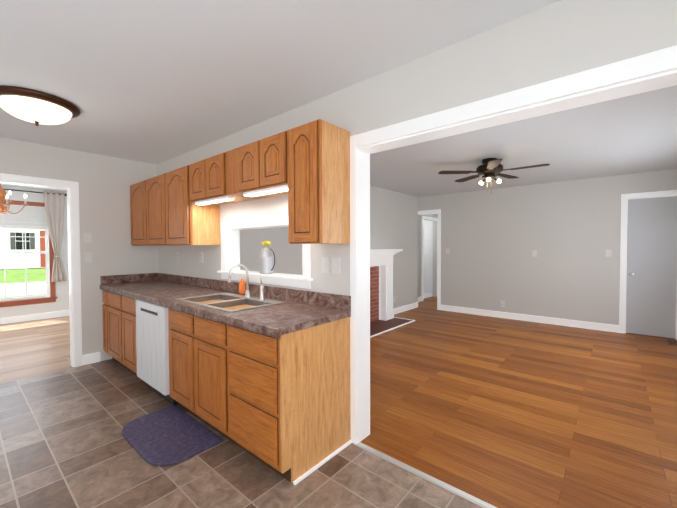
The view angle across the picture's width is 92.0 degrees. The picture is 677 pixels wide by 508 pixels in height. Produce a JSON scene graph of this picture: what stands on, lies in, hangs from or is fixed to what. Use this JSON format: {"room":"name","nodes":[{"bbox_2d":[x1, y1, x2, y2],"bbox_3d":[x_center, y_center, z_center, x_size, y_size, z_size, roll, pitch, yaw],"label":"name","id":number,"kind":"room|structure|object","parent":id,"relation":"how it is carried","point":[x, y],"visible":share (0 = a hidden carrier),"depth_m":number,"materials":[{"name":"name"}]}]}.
{"room":"kitchen","nodes":[
{"label":"kitchen","id":0,"kind":"room"},
{"bbox_2d":[0,186,68,317],"bbox_3d":[-6.285,0.027,5.425,0.120,2.440,3.820,1,2,40],"label":"wall","id":1,"kind":"structure","parent":0,"point":[61,303],"depth_m":6.22,"materials":[{"name":"white paint"}]},
{"bbox_2d":[0,200,56,306],"bbox_3d":[-6.134,-0.004,5.564,0.170,1.895,2.017,1,2,40],"label":"window","id":2,"kind":"structure","parent":1,"relation":"in","point":[45,252],"depth_m":6.08,"materials":[{"name":"white wood"}]},
{"bbox_2d":[0,205,47,228],"bbox_3d":[-6.129,-0.660,5.543,0.028,0.411,1.807,1,2,40],"label":"window blind","id":3,"kind":"object","parent":2,"relation":"attached to","point":[34,212],"visible":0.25,"depth_m":5.99,"materials":[{"name":"white"}]},
{"bbox_2d":[0,310,69,324],"bbox_3d":[-6.269,1.192,5.362,0.013,0.115,3.700,1,2,40],"label":"baseboard","id":4,"kind":"structure","parent":1,"relation":"attached to","point":[22,318],"depth_m":6.07,"materials":[{"name":"white"}]},
{"bbox_2d":[4,189,66,281],"bbox_3d":[-6.080,-0.304,5.454,0.143,1.700,2.469,1,2,40],"label":"curtain","id":5,"kind":"object","parent":1,"relation":"attached to","point":[54,205],"visible":1,"depth_m":6.23,"materials":[{"name":"grey fabric"}]},
{"bbox_2d":[0,316,72,383],"bbox_3d":[-4.907,1.299,4.290,3.720,0.060,3.820,1,2,40],"label":"floor","id":6,"kind":"structure","parent":0,"point":[32,348],"depth_m":4.38,"materials":[{"name":"brown wood"}]},
{"bbox_2d":[0,137,157,360],"bbox_3d":[-3.608,0.074,3.015,0.120,2.440,3.600,1,2,40],"label":"wall","id":7,"kind":"structure","parent":0,"point":[105,182],"depth_m":3.83,"materials":[{"name":"white paint"}]},
{"bbox_2d":[0,173,81,366],"bbox_3d":[-3.322,0.243,3.358,0.155,2.085,1.047,1,2,40],"label":"trim","id":8,"kind":"structure","parent":7,"relation":"attached to","point":[71,188],"depth_m":3.67,"materials":[{"name":"white wood"}]},
{"bbox_2d":[84,252,91,262],"bbox_3d":[-2.881,0.040,3.766,0.014,0.115,0.072,1,2,40],"label":"light switch","id":9,"kind":"object","parent":7,"relation":"attached to","point":[87,256],"visible":1,"depth_m":3.76,"materials":[{"name":"white plastic"}]},
{"bbox_2d":[84,233,91,242],"bbox_3d":[-2.882,-0.185,3.761,0.014,0.115,0.072,1,2,40],"label":"light switch","id":10,"kind":"object","parent":7,"relation":"attached to","point":[87,237],"visible":1,"depth_m":3.76,"materials":[{"name":"white plastic"}]},
{"bbox_2d":[82,352,100,362],"bbox_3d":[-2.744,1.208,4.164,0.013,0.115,0.893,1,2,40],"label":"baseboard","id":11,"kind":"structure","parent":7,"relation":"attached to","point":[90,358],"depth_m":3.79,"materials":[{"name":"white"}]},
{"bbox_2d":[100,273,155,283],"bbox_3d":[-2.598,0.304,4.100,0.020,0.100,0.642,1,2,40],"label":"backsplash","id":12,"kind":"structure","parent":7,"relation":"attached to","point":[146,276],"depth_m":4.03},
{"bbox_2d":[0,359,481,507],"bbox_3d":[-1.449,1.358,1.218,5.530,0.060,3.600,1,2,40],"label":"floor","id":13,"kind":"structure","parent":0,"point":[64,443],"depth_m":1.99,"materials":[{"name":"tile"}]},
{"bbox_2d":[100,288,163,374],"bbox_3d":[-2.164,0.838,3.751,1.147,0.870,0.633,1,2,40],"label":"base cabinet","id":14,"kind":"object","parent":13,"relation":"on","point":[119,312],"depth_m":3.46,"materials":[{"name":"brown wood"}]},
{"bbox_2d":[136,299,178,404],"bbox_3d":[-1.500,0.848,3.140,0.645,0.864,0.594,1,2,40],"label":"dishwasher","id":15,"kind":"object","parent":13,"relation":"on","point":[152,337],"visible":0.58,"depth_m":2.86,"materials":[{"name":"white plastic"}]},
{"bbox_2d":[122,405,222,465],"bbox_3d":[-1.235,1.292,2.359,0.780,0.016,0.430,1,2,40],"label":"kitchen mat","id":16,"kind":"object","parent":13,"relation":"on","point":[171,435],"visible":0.98,"depth_m":2.30,"materials":[{"name":"purple fabric"}]},
{"bbox_2d":[168,308,195,415],"bbox_3d":[-1.022,0.856,2.784,0.535,0.870,0.633,1,2,40],"label":"base cabinet","id":17,"kind":"object","parent":13,"relation":"on","point":[182,325],"depth_m":2.52,"materials":[{"name":"brown wood"}]},
{"bbox_2d":[196,316,223,435],"bbox_3d":[-0.725,0.861,2.533,0.523,0.870,0.633,1,2,40],"label":"base cabinet","id":18,"kind":"object","parent":13,"relation":"on","point":[209,333],"depth_m":2.26,"materials":[{"name":"brown wood"}]},
{"bbox_2d":[224,316,351,484],"bbox_3d":[-0.321,0.868,2.191,0.535,0.870,0.633,1,2,40],"label":"base cabinet","id":19,"kind":"object","parent":13,"relation":"on","point":[261,372],"depth_m":1.96,"materials":[{"name":"brown wood"}]},
{"bbox_2d":[100,280,350,335],"bbox_3d":[-1.363,0.394,3.049,3.266,0.040,0.652,1,2,40],"label":"countertop","id":20,"kind":"structure","parent":19,"relation":"on","point":[275,319],"depth_m":2.29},
{"bbox_2d":[176,292,287,311],"bbox_3d":[-0.892,0.463,2.647,0.844,0.176,0.479,1,2,40],"label":"sink","id":21,"kind":"object","parent":20,"relation":"in","point":[226,301],"depth_m":2.68,"materials":[{"name":"silver metal"}]},
{"bbox_2d":[228,264,251,295],"bbox_3d":[-0.826,0.227,2.729,0.060,0.290,0.215,1,2,40],"label":"faucet","id":22,"kind":"object","parent":20,"relation":"on","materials":[{"name":"silver metal"}]},
{"bbox_2d":[238,273,244,293],"bbox_3d":[-0.889,0.270,2.996,0.058,0.190,0.069,1,2,40],"label":"soap bottle","id":23,"kind":"object","parent":20,"relation":"on","point":[241,286],"visible":1,"depth_m":2.98,"materials":[{"name":"orange plastic"}]},
{"bbox_2d":[256,277,267,299],"bbox_3d":[-0.623,0.279,2.647,0.068,0.188,0.072,1,2,40],"label":"sprayer","id":24,"kind":"object","parent":20,"relation":"on","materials":[{"name":"silver metal"}]},
{"bbox_2d":[0,0,676,196],"bbox_3d":[-0.330,-1.260,5.368,9.250,0.100,11.720,1,2,40],"label":"ceiling","id":25,"kind":"structure","parent":0,"point":[155,82],"depth_m":2.13,"materials":[{"name":"white paint"}]},
{"bbox_2d":[0,183,28,213],"bbox_3d":[-4.689,-0.868,4.566,0.543,0.619,0.522,1,2,40],"label":"dining chandelier","id":26,"kind":"object","parent":25,"relation":"hanging from","point":[3,196],"visible":0.98,"depth_m":4.55,"materials":[{"name":"orange metal"}]},
{"bbox_2d":[0,85,80,125],"bbox_3d":[-2.261,-1.046,2.449,0.522,0.180,0.522,1,2,40],"label":"flush-mount ceiling light","id":27,"kind":"object","parent":25,"relation":"attached to","point":[36,107],"visible":1,"depth_m":2.33,"materials":[{"name":"white glass"}]},
{"bbox_2d":[438,158,549,193],"bbox_3d":[1.940,-0.967,4.096,1.192,0.439,1.224,1,2,40],"label":"room ceiling fan","id":28,"kind":"object","parent":25,"relation":"hanging from","point":[489,168],"visible":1,"depth_m":4.06,"materials":[{"name":"black metal"}]},
{"bbox_2d":[239,185,437,308],"bbox_3d":[1.061,-0.025,6.748,0.420,2.440,7.865,1,2,40],"label":"wall","id":29,"kind":"structure","parent":0,"point":[393,219],"depth_m":6.40,"materials":[{"name":"white paint"}]},
{"bbox_2d":[393,302,417,314],"bbox_3d":[1.342,1.137,6.765,0.013,0.115,1.320,1,2,40],"label":"baseboard","id":30,"kind":"structure","parent":29,"relation":"attached to","point":[414,305],"depth_m":6.82,"materials":[{"name":"white"}]},
{"bbox_2d":[157,0,676,295],"bbox_3d":[-0.292,0.072,2.653,5.650,2.440,0.135,1,2,40],"label":"wall","id":31,"kind":"structure","parent":0,"point":[559,39],"depth_m":1.76,"materials":[{"name":"white paint"}]},
{"bbox_2d":[130,180,145,245],"bbox_3d":[-2.278,-0.483,4.017,0.597,0.760,0.324,1,2,40],"label":"upper cabinet","id":32,"kind":"object","parent":31,"relation":"attached to","point":[137,191],"depth_m":3.90,"materials":[{"name":"brown wood"}]},
{"bbox_2d":[146,173,165,245],"bbox_3d":[-1.901,-0.477,3.698,0.650,0.760,0.324,1,2,40],"label":"upper cabinet","id":33,"kind":"object","parent":31,"relation":"attached to","point":[155,186],"depth_m":3.56,"materials":[{"name":"brown wood"}]},
{"bbox_2d":[166,166,219,245],"bbox_3d":[-1.533,-0.471,3.386,0.575,0.760,0.324,1,2,40],"label":"upper cabinet","id":34,"kind":"object","parent":31,"relation":"attached to","point":[186,223],"depth_m":3.21,"materials":[{"name":"brown wood"}]},
{"bbox_2d":[200,252,202,262],"bbox_3d":[-1.503,0.040,3.582,0.072,0.115,0.008,1,2,40],"label":"electrical outlet","id":35,"kind":"object","parent":31,"relation":"attached to","point":[201,257],"visible":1,"depth_m":3.57,"materials":[{"name":"white plastic"}]},
{"bbox_2d":[186,151,254,206],"bbox_3d":[-1.064,-0.666,2.984,0.615,0.355,0.324,1,2,40],"label":"upper cabinet","id":36,"kind":"object","parent":31,"relation":"attached to","point":[210,181],"depth_m":2.82,"materials":[{"name":"brown wood"}]},
{"bbox_2d":[156,273,350,311],"bbox_3d":[-1.151,0.318,3.282,3.246,0.100,0.020,1,2,40],"label":"backsplash","id":37,"kind":"structure","parent":31,"relation":"attached to","point":[326,300],"depth_m":2.66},
{"bbox_2d":[234,131,285,198],"bbox_3d":[-0.469,-0.656,2.480,0.585,0.355,0.324,1,2,40],"label":"upper cabinet","id":38,"kind":"object","parent":31,"relation":"attached to","point":[260,165],"depth_m":2.36,"materials":[{"name":"brown wood"}]},
{"bbox_2d":[217,216,312,288],"bbox_3d":[-0.655,-0.034,2.949,1.310,0.580,0.210,1,2,40],"label":"trim","id":39,"kind":"structure","parent":31,"relation":"attached to","point":[230,241],"depth_m":2.95,"materials":[{"name":"white wood"}]},
{"bbox_2d":[259,241,274,273],"bbox_3d":[-0.633,0.029,2.938,0.199,0.292,0.134,1,2,40],"label":"pitcher","id":40,"kind":"object","parent":39,"relation":"on","point":[266,261],"visible":1,"depth_m":2.90,"materials":[{"name":"white ceramic"}]},
{"bbox_2d":[282,119,349,243],"bbox_3d":[-0.132,-0.449,2.200,0.287,0.760,0.324,1,2,40],"label":"upper cabinet","id":41,"kind":"object","parent":31,"relation":"attached to","point":[305,168],"depth_m":2.08,"materials":[{"name":"brown wood"}]},
{"bbox_2d":[322,257,329,272],"bbox_3d":[-0.097,0.082,2.388,0.072,0.115,0.014,1,2,40],"label":"light switch","id":42,"kind":"object","parent":31,"relation":"attached to","point":[325,264],"visible":1,"depth_m":2.38,"materials":[{"name":"white plastic"}]},
{"bbox_2d":[332,258,339,273],"bbox_3d":[-0.021,0.083,2.323,0.072,0.115,0.014,1,2,40],"label":"light switch","id":43,"kind":"object","parent":31,"relation":"attached to","point":[335,265],"visible":1,"depth_m":2.32,"materials":[{"name":"white plastic"}]},
{"bbox_2d":[350,45,676,443],"bbox_3d":[0.945,0.264,1.610,2.170,2.095,0.167,1,2,40],"label":"trim","id":44,"kind":"structure","parent":31,"relation":"attached to","point":[661,61],"depth_m":1.83,"materials":[{"name":"white wood"}]},
{"bbox_2d":[423,293,431,298],"bbox_3d":[1.777,1.169,9.163,1.580,0.060,1.700,1,2,40],"label":"baseboard","id":45,"kind":"structure","parent":0,"point":[426,295],"depth_m":8.99,"materials":[{"name":"white"}]},
{"bbox_2d":[423,220,432,292],"bbox_3d":[2.252,-0.097,9.778,1.680,2.440,0.100,1,2,40],"label":"wall","id":46,"kind":"structure","parent":0,"point":[428,258],"depth_m":9.43,"materials":[{"name":"white paint"}]},
{"bbox_2d":[361,296,676,507],"bbox_3d":[2.635,1.252,5.358,4.650,0.060,8.000,1,2,40],"label":"floor","id":47,"kind":"structure","parent":0,"point":[497,412],"depth_m":2.70,"materials":[{"name":"brown wood"}]},
{"bbox_2d":[370,249,414,337],"bbox_3d":[0.501,0.580,5.314,0.590,1.300,2.140,1,2,40],"label":"fireplace","id":48,"kind":"object","parent":47,"relation":"on","point":[381,285],"visible":0.42,"depth_m":5.93,"materials":[{"name":"brick"}]},
{"bbox_2d":[354,442,496,507],"bbox_3d":[0.927,1.310,1.563,2.110,0.007,0.044,1,2,40],"label":"threshold strip","id":49,"kind":"object","parent":47,"relation":"on","point":[456,491],"depth_m":1.90,"materials":[{"name":"white"}]},
{"bbox_2d":[665,339,676,345],"bbox_3d":[4.653,1.230,4.552,0.130,0.007,0.320,1,2,40],"label":"floor vent","id":50,"kind":"object","parent":47,"relation":"in","point":[671,342],"visible":1,"depth_m":4.55,"materials":[{"name":"brown metal"}]},
{"bbox_2d":[418,169,676,324],"bbox_3d":[3.366,-0.014,5.965,4.110,2.440,0.120,1,2,40],"label":"wall","id":51,"kind":"structure","parent":0,"point":[569,231],"depth_m":5.73,"materials":[{"name":"white paint"}]},
{"bbox_2d":[418,209,440,309],"bbox_3d":[1.993,0.119,7.121,0.525,2.130,0.137,1,2,40],"label":"trim","id":52,"kind":"structure","parent":51,"relation":"attached to","point":[426,212],"depth_m":6.95,"materials":[{"name":"white wood"}]},
{"bbox_2d":[440,305,618,332],"bbox_3d":[3.257,1.148,6.000,2.875,0.115,0.013,1,2,40],"label":"baseboard","id":53,"kind":"structure","parent":51,"relation":"attached to","point":[547,320],"depth_m":5.78,"materials":[{"name":"white"}]},
{"bbox_2d":[532,250,536,256],"bbox_3d":[3.471,-0.010,5.786,0.072,0.115,0.014,1,2,40],"label":"light switch","id":54,"kind":"object","parent":51,"relation":"attached to","point":[534,253],"visible":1,"depth_m":5.79,"materials":[{"name":"white plastic"}]},
{"bbox_2d":[606,250,611,256],"bbox_3d":[4.241,-0.013,5.133,0.072,0.115,0.014,1,2,40],"label":"light switch","id":55,"kind":"object","parent":51,"relation":"attached to","point":[608,253],"visible":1,"depth_m":5.13,"materials":[{"name":"white plastic"}]},
{"bbox_2d":[619,190,676,339],"bbox_3d":[4.655,0.157,4.867,0.700,2.140,0.136,1,2,40],"label":"trim","id":56,"kind":"structure","parent":51,"relation":"attached to","point":[623,260],"depth_m":5.01,"materials":[{"name":"white wood"}]},
{"bbox_2d":[626,196,676,338],"bbox_3d":[4.630,0.192,4.838,0.538,2.047,0.105,1,2,40],"label":"closet door","id":57,"kind":"structure","parent":51,"relation":"in","point":[651,298],"depth_m":4.84,"materials":[{"name":"grey wood"}]},
{"label":"outside","id":58,"kind":"structure","parent":0,"visible":0},
{"bbox_2d":[0,268,45,298],"bbox_3d":[-38.154,1.295,34.673,86.275,0.020,120.000,1,2,40],"label":"lawn","id":59,"kind":"structure","parent":58,"point":[19,275],"depth_m":22.83,"materials":[{"name":"green plant"}]},
{"bbox_2d":[0,209,45,268],"bbox_3d":[-35.481,-2.142,31.012,10.600,7.000,23.200,1,2,40],"label":"house","id":60,"kind":"structure","parent":59,"relation":"on","point":[34,242],"depth_m":30.77,"materials":[{"name":"white"}]},
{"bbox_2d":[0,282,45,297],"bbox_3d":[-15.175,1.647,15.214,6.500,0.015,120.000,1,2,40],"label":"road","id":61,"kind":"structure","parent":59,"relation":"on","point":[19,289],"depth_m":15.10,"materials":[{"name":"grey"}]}
]}

